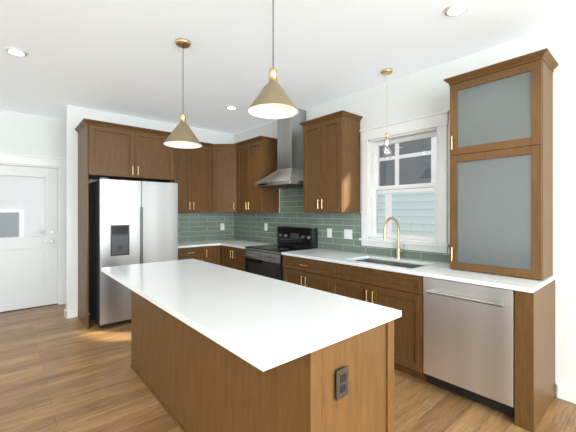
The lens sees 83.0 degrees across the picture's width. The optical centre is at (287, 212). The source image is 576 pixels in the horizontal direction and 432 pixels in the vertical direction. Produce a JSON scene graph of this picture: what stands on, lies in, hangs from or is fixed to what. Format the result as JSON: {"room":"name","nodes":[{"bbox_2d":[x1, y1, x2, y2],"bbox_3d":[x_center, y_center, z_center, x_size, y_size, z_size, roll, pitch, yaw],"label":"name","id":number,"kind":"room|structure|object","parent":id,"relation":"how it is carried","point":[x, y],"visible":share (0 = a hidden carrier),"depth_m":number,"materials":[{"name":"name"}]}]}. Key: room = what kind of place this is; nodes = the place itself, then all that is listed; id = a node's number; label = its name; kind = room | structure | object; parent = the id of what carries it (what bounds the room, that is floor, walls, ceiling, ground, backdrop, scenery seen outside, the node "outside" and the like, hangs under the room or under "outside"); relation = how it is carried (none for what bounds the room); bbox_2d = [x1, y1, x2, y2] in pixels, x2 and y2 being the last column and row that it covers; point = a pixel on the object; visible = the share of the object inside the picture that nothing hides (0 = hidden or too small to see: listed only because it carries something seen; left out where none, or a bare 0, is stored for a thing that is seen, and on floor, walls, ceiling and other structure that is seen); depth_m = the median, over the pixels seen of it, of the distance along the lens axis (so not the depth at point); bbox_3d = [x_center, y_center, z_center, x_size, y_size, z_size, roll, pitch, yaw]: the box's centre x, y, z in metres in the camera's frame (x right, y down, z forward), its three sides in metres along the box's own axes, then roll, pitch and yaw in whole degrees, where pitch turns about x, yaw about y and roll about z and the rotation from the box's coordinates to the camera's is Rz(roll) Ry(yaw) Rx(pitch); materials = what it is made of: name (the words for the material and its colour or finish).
{"room":"kitchen","nodes":[
{"label":"kitchen","id":0,"kind":"room"},
{"bbox_2d":[0,110,65,166],"bbox_3d":[-4.411,-0.006,4.129,7.499,2.780,0.150,0,0,-41],"label":"wall","id":1,"kind":"structure","parent":0,"point":[28,134],"depth_m":4.67,"materials":[{"name":"white paint"}]},
{"bbox_2d":[0,165,57,311],"bbox_3d":[-3.788,0.359,4.609,0.866,2.026,0.101,0,0,-41],"label":"entry door","id":2,"kind":"structure","parent":1,"relation":"in","point":[28,271],"depth_m":4.70,"materials":[{"name":"white"}]},
{"bbox_2d":[0,153,65,312],"bbox_3d":[-3.807,0.289,4.631,1.126,2.190,0.182,0,0,-41],"label":"trim","id":3,"kind":"structure","parent":1,"relation":"attached to","point":[59,164],"depth_m":4.88,"materials":[{"name":"white"}]},
{"bbox_2d":[66,105,233,314],"bbox_3d":[-1.963,-0.006,5.105,2.519,2.780,0.120,0,0,-41],"label":"wall","id":4,"kind":"structure","parent":0,"point":[75,116],"depth_m":4.30,"materials":[{"name":"white paint"}]},
{"bbox_2d":[64,309,77,318],"bbox_3d":[-1.971,1.334,5.098,2.523,0.100,0.146,0,0,-41],"label":"baseboard","id":5,"kind":"structure","parent":4,"relation":"attached to","point":[70,314],"depth_m":4.26,"materials":[{"name":"white"}]},
{"bbox_2d":[176,142,212,211],"bbox_3d":[-1.584,-0.546,5.111,0.700,1.100,0.363,0,0,-41],"label":"upper cabinet","id":6,"kind":"object","parent":4,"relation":"attached to","point":[194,173],"visible":0.62,"depth_m":5.05,"materials":[{"name":"brown wood"}]},
{"bbox_2d":[178,212,233,241],"bbox_3d":[-1.466,0.239,5.449,1.316,0.468,0.007,0,0,-41],"label":"tile backsplash","id":7,"kind":"structure","parent":4,"relation":"attached to","point":[197,226],"depth_m":5.49,"materials":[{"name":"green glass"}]},
{"bbox_2d":[212,144,236,211],"bbox_3d":[-1.002,-0.543,5.446,0.616,1.095,0.616,0,0,-41],"label":"upper cabinet","id":8,"kind":"object","parent":4,"relation":"attached to","point":[224,177],"visible":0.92,"depth_m":5.22,"materials":[{"name":"brown wood"}]},
{"bbox_2d":[0,304,575,431],"bbox_3d":[-0.975,1.409,0.160,7.800,0.050,10.650,0,0,-41],"label":"floor","id":9,"kind":"structure","parent":0,"point":[59,372],"depth_m":2.49,"materials":[{"name":"brown wood"}]},
{"bbox_2d":[75,118,175,328],"bbox_3d":[-2.177,0.144,4.406,1.109,2.480,0.652,0,0,-41],"label":"surround","id":10,"kind":"object","parent":9,"relation":"on","point":[113,151],"visible":0.85,"depth_m":4.10,"materials":[{"name":"brown wood"}]},
{"bbox_2d":[88,177,177,327],"bbox_3d":[-2.078,0.486,4.376,0.930,1.795,0.770,0,0,-41],"label":"refrigerator","id":11,"kind":"object","parent":9,"relation":"on","point":[132,222],"visible":0.75,"depth_m":4.02,"materials":[{"name":"grey metal"}]},
{"bbox_2d":[178,246,203,260],"bbox_3d":[-1.597,0.945,4.910,0.420,0.878,0.649,0,0,-41],"label":"base cabinet","id":12,"kind":"object","parent":9,"relation":"on","point":[196,253],"visible":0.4,"depth_m":4.71,"materials":[{"name":"brown wood"}]},
{"bbox_2d":[203,245,219,264],"bbox_3d":[-1.332,0.945,5.139,0.279,0.878,0.649,0,0,-41],"label":"base cabinet","id":13,"kind":"object","parent":9,"relation":"on","point":[211,254],"visible":0.25,"depth_m":4.93,"materials":[{"name":"brown wood"}]},
{"bbox_2d":[221,245,244,270],"bbox_3d":[-0.578,0.945,4.933,0.649,0.878,0.709,0,0,-41],"label":"base cabinet","id":14,"kind":"object","parent":9,"relation":"on","point":[233,257],"visible":0.29,"depth_m":4.73,"materials":[{"name":"brown wood"}]},
{"bbox_2d":[220,241,277,248],"bbox_3d":[-0.568,0.489,4.925,0.643,0.030,0.684,0,0,-41],"label":"countertop","id":15,"kind":"structure","parent":14,"relation":"on","point":[242,245],"depth_m":4.93,"materials":[{"name":"white stone"}]},
{"bbox_2d":[130,291,400,431],"bbox_3d":[-0.440,0.945,2.238,0.584,0.878,2.286,0,0,-41],"label":"kitchen island","id":16,"kind":"object","parent":9,"relation":"on","point":[216,348],"depth_m":1.53,"materials":[{"name":"brown wood"}]},
{"bbox_2d":[101,259,400,374],"bbox_3d":[-0.526,0.489,2.179,0.830,0.030,2.324,0,0,-41],"label":"island countertop","id":17,"kind":"structure","parent":16,"relation":"on","point":[263,321],"depth_m":1.60,"materials":[{"name":"white stone"}]},
{"bbox_2d":[243,226,317,280],"bbox_3d":[-0.123,0.796,4.346,0.702,1.175,0.759,0,0,-41],"label":"range","id":18,"kind":"object","parent":9,"relation":"on","point":[265,260],"visible":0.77,"depth_m":4.28,"materials":[{"name":"grey metal"}]},
{"bbox_2d":[283,255,330,292],"bbox_3d":[0.409,0.945,3.793,0.649,0.878,0.752,0,0,-41],"label":"base cabinet","id":19,"kind":"object","parent":9,"relation":"on","point":[311,273],"visible":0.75,"depth_m":3.56,"materials":[{"name":"brown wood"}]},
{"bbox_2d":[331,262,427,381],"bbox_3d":[0.973,0.945,3.142,0.649,0.878,0.969,0,0,-41],"label":"base cabinet","id":20,"kind":"object","parent":9,"relation":"on","point":[408,341],"visible":0.4,"depth_m":2.76,"materials":[{"name":"brown wood"}]},
{"bbox_2d":[282,248,554,292],"bbox_3d":[0.964,0.489,3.156,0.643,0.030,2.442,0,0,-41],"label":"countertop","id":21,"kind":"structure","parent":20,"relation":"on","point":[437,270],"depth_m":2.69,"materials":[{"name":"white stone"}]},
{"bbox_2d":[344,258,423,294],"bbox_3d":[0.959,0.615,3.144,0.424,0.219,0.744,0,0,-41],"label":"sink basin","id":22,"kind":"object","parent":21,"relation":"in","point":[397,264],"visible":0.1,"depth_m":3.33,"materials":[{"name":"silver metal"}]},
{"bbox_2d":[383,217,404,258],"bbox_3d":[1.060,0.261,3.244,0.296,0.426,0.110,0,0,-41],"label":"faucet","id":23,"kind":"object","parent":21,"relation":"on","point":[398,253],"visible":1,"depth_m":3.32,"materials":[{"name":"gold metal"}]},
{"bbox_2d":[443,48,558,279],"bbox_3d":[1.656,-0.317,2.570,0.363,1.578,0.688,0,0,-41],"label":"cabinet","id":24,"kind":"object","parent":21,"relation":"on","point":[501,168],"visible":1,"depth_m":2.43,"materials":[{"name":"brown wood"}]},
{"bbox_2d":[423,277,514,416],"bbox_3d":[1.472,0.947,2.524,0.646,0.874,0.604,0,0,-41],"label":"dishwasher","id":25,"kind":"object","parent":9,"relation":"on","point":[468,341],"visible":0.75,"depth_m":2.31,"materials":[{"name":"grey metal"}]},
{"bbox_2d":[515,280,554,431],"bbox_3d":[1.739,0.945,2.280,0.618,0.878,0.102,0,0,-41],"label":"cabinet end panel","id":26,"kind":"object","parent":9,"relation":"on","point":[534,354],"visible":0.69,"depth_m":2.10,"materials":[{"name":"brown wood"}]},
{"bbox_3d":[-1.009,0.945,5.453,0.617,0.878,0.595,0,0,-41],"label":"base cabinet","id":27,"kind":"object","parent":9,"relation":"on","visible":0},
{"bbox_2d":[178,238,251,247],"bbox_3d":[-1.258,0.489,5.207,1.318,0.030,0.643,0,0,-41],"label":"countertop","id":28,"kind":"structure","parent":27,"relation":"on","point":[188,244],"depth_m":5.09,"materials":[{"name":"white stone"}]},
{"bbox_2d":[0,0,575,134],"bbox_3d":[-0.975,-1.436,0.160,7.800,0.080,10.650,0,0,-41],"label":"ceiling","id":29,"kind":"structure","parent":0,"point":[127,58],"depth_m":2.78,"materials":[{"name":"white paint"}]},
{"bbox_2d":[4,47,27,55],"bbox_3d":[-2.360,-1.390,2.830,0.160,0.012,0.160,0,0,-41],"label":"recessed light","id":30,"kind":"object","parent":29,"relation":"in","point":[15,51],"visible":1,"depth_m":2.80,"materials":[{"name":"white"}]},
{"bbox_2d":[163,38,201,148],"bbox_3d":[-0.861,-0.973,2.672,0.304,0.844,0.304,0,0,-41],"label":"pendant light","id":31,"kind":"object","parent":29,"relation":"hanging from","point":[182,135],"visible":1,"depth_m":2.63,"materials":[{"name":"gold metal"}]},
{"bbox_2d":[226,105,237,108],"bbox_3d":[-0.749,-1.390,4.330,0.160,0.012,0.160,0,0,-41],"label":"recessed light","id":32,"kind":"object","parent":29,"relation":"in","point":[231,107],"visible":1,"depth_m":4.30,"materials":[{"name":"white"}]},
{"bbox_2d":[248,0,297,118],"bbox_3d":[-0.089,-0.998,1.952,0.304,0.794,0.304,0,0,-41],"label":"pendant light","id":33,"kind":"object","parent":29,"relation":"hanging from","point":[272,100],"visible":1,"depth_m":1.94,"materials":[{"name":"gold metal"}]},
{"bbox_2d":[381,69,392,157],"bbox_3d":[0.979,-0.963,3.220,0.116,0.864,0.116,0,0,-41],"label":"light","id":34,"kind":"object","parent":29,"relation":"hanging from","point":[385,72],"visible":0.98,"depth_m":3.21,"materials":[{"name":"gold metal"}]},
{"bbox_2d":[444,2,469,15],"bbox_3d":[1.156,-1.390,2.236,0.160,0.012,0.160,0,0,-41],"label":"recessed light","id":35,"kind":"object","parent":29,"relation":"in","point":[456,8],"visible":1,"depth_m":2.22,"materials":[{"name":"white"}]},
{"bbox_2d":[234,19,575,396],"bbox_3d":[1.917,-0.006,2.664,0.150,2.780,10.350,0,0,-41],"label":"wall","id":36,"kind":"structure","parent":0,"point":[425,92],"depth_m":2.45,"materials":[{"name":"white paint"}]},
{"bbox_2d":[235,136,278,211],"bbox_3d":[-0.475,-0.546,5.033,0.363,1.100,0.694,0,0,-41],"label":"upper cabinet","id":37,"kind":"object","parent":36,"relation":"attached to","point":[256,159],"visible":0.98,"depth_m":4.86,"materials":[{"name":"brown wood"}]},
{"bbox_2d":[254,108,305,188],"bbox_3d":[-0.037,-0.871,4.421,0.501,1.047,0.759,0,0,-41],"label":"range hood","id":38,"kind":"object","parent":36,"relation":"attached to","point":[288,173],"visible":0.85,"depth_m":4.37,"materials":[{"name":"silver metal"}]},
{"bbox_2d":[299,110,362,212],"bbox_3d":[0.501,-0.551,3.905,0.363,1.110,0.688,0,0,-41],"label":"upper cabinet","id":39,"kind":"object","parent":36,"relation":"attached to","point":[331,162],"visible":1,"depth_m":3.74,"materials":[{"name":"brown wood"}]},
{"bbox_2d":[234,187,449,262],"bbox_3d":[0.310,0.062,4.399,0.007,0.821,3.904,0,0,-41],"label":"tile backsplash","id":40,"kind":"structure","parent":36,"relation":"attached to","point":[248,225],"depth_m":4.37,"materials":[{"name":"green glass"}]},
{"bbox_2d":[327,228,331,237],"bbox_3d":[0.526,0.264,4.138,0.008,0.115,0.075,0,0,-41],"label":"electrical outlet","id":41,"kind":"object","parent":40,"relation":"attached to","point":[329,232],"visible":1,"depth_m":4.13,"materials":[{"name":"white plastic"}]},
{"bbox_2d":[344,229,351,238],"bbox_3d":[0.722,0.264,3.911,0.008,0.115,0.120,0,0,-41],"label":"electrical outlet","id":42,"kind":"object","parent":40,"relation":"attached to","point":[347,233],"visible":1,"depth_m":3.91,"materials":[{"name":"white plastic"}]},
{"bbox_2d":[359,110,449,252],"bbox_3d":[1.216,-0.281,3.439,0.195,1.330,1.000,0,0,-41],"label":"window","id":43,"kind":"structure","parent":36,"relation":"in","point":[428,126],"depth_m":3.38,"materials":[{"name":"white wood"}]},
{"bbox_2d":[557,384,575,403],"bbox_3d":[3.626,1.334,0.565,0.012,0.100,4.940,0,0,-41],"label":"baseboard","id":44,"kind":"structure","parent":36,"relation":"attached to","point":[568,394],"depth_m":2.39,"materials":[{"name":"white"}]},
{"label":"outside","id":45,"kind":"structure","parent":0,"visible":0},
{"bbox_2d":[0,175,44,236],"bbox_3d":[-5.451,-1.116,6.476,7.000,7.000,0.140,0,0,-41],"label":"window","id":46,"kind":"structure","parent":45,"point":[24,202],"depth_m":6.56,"materials":[{"name":"clear glass"}]},
{"bbox_2d":[378,137,435,235],"bbox_3d":[3.706,-0.216,5.965,0.125,5.200,12.000,0,0,-41],"label":"house","id":47,"kind":"structure","parent":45,"point":[427,166],"depth_m":7.16,"materials":[{"name":"teal"}]}
]}

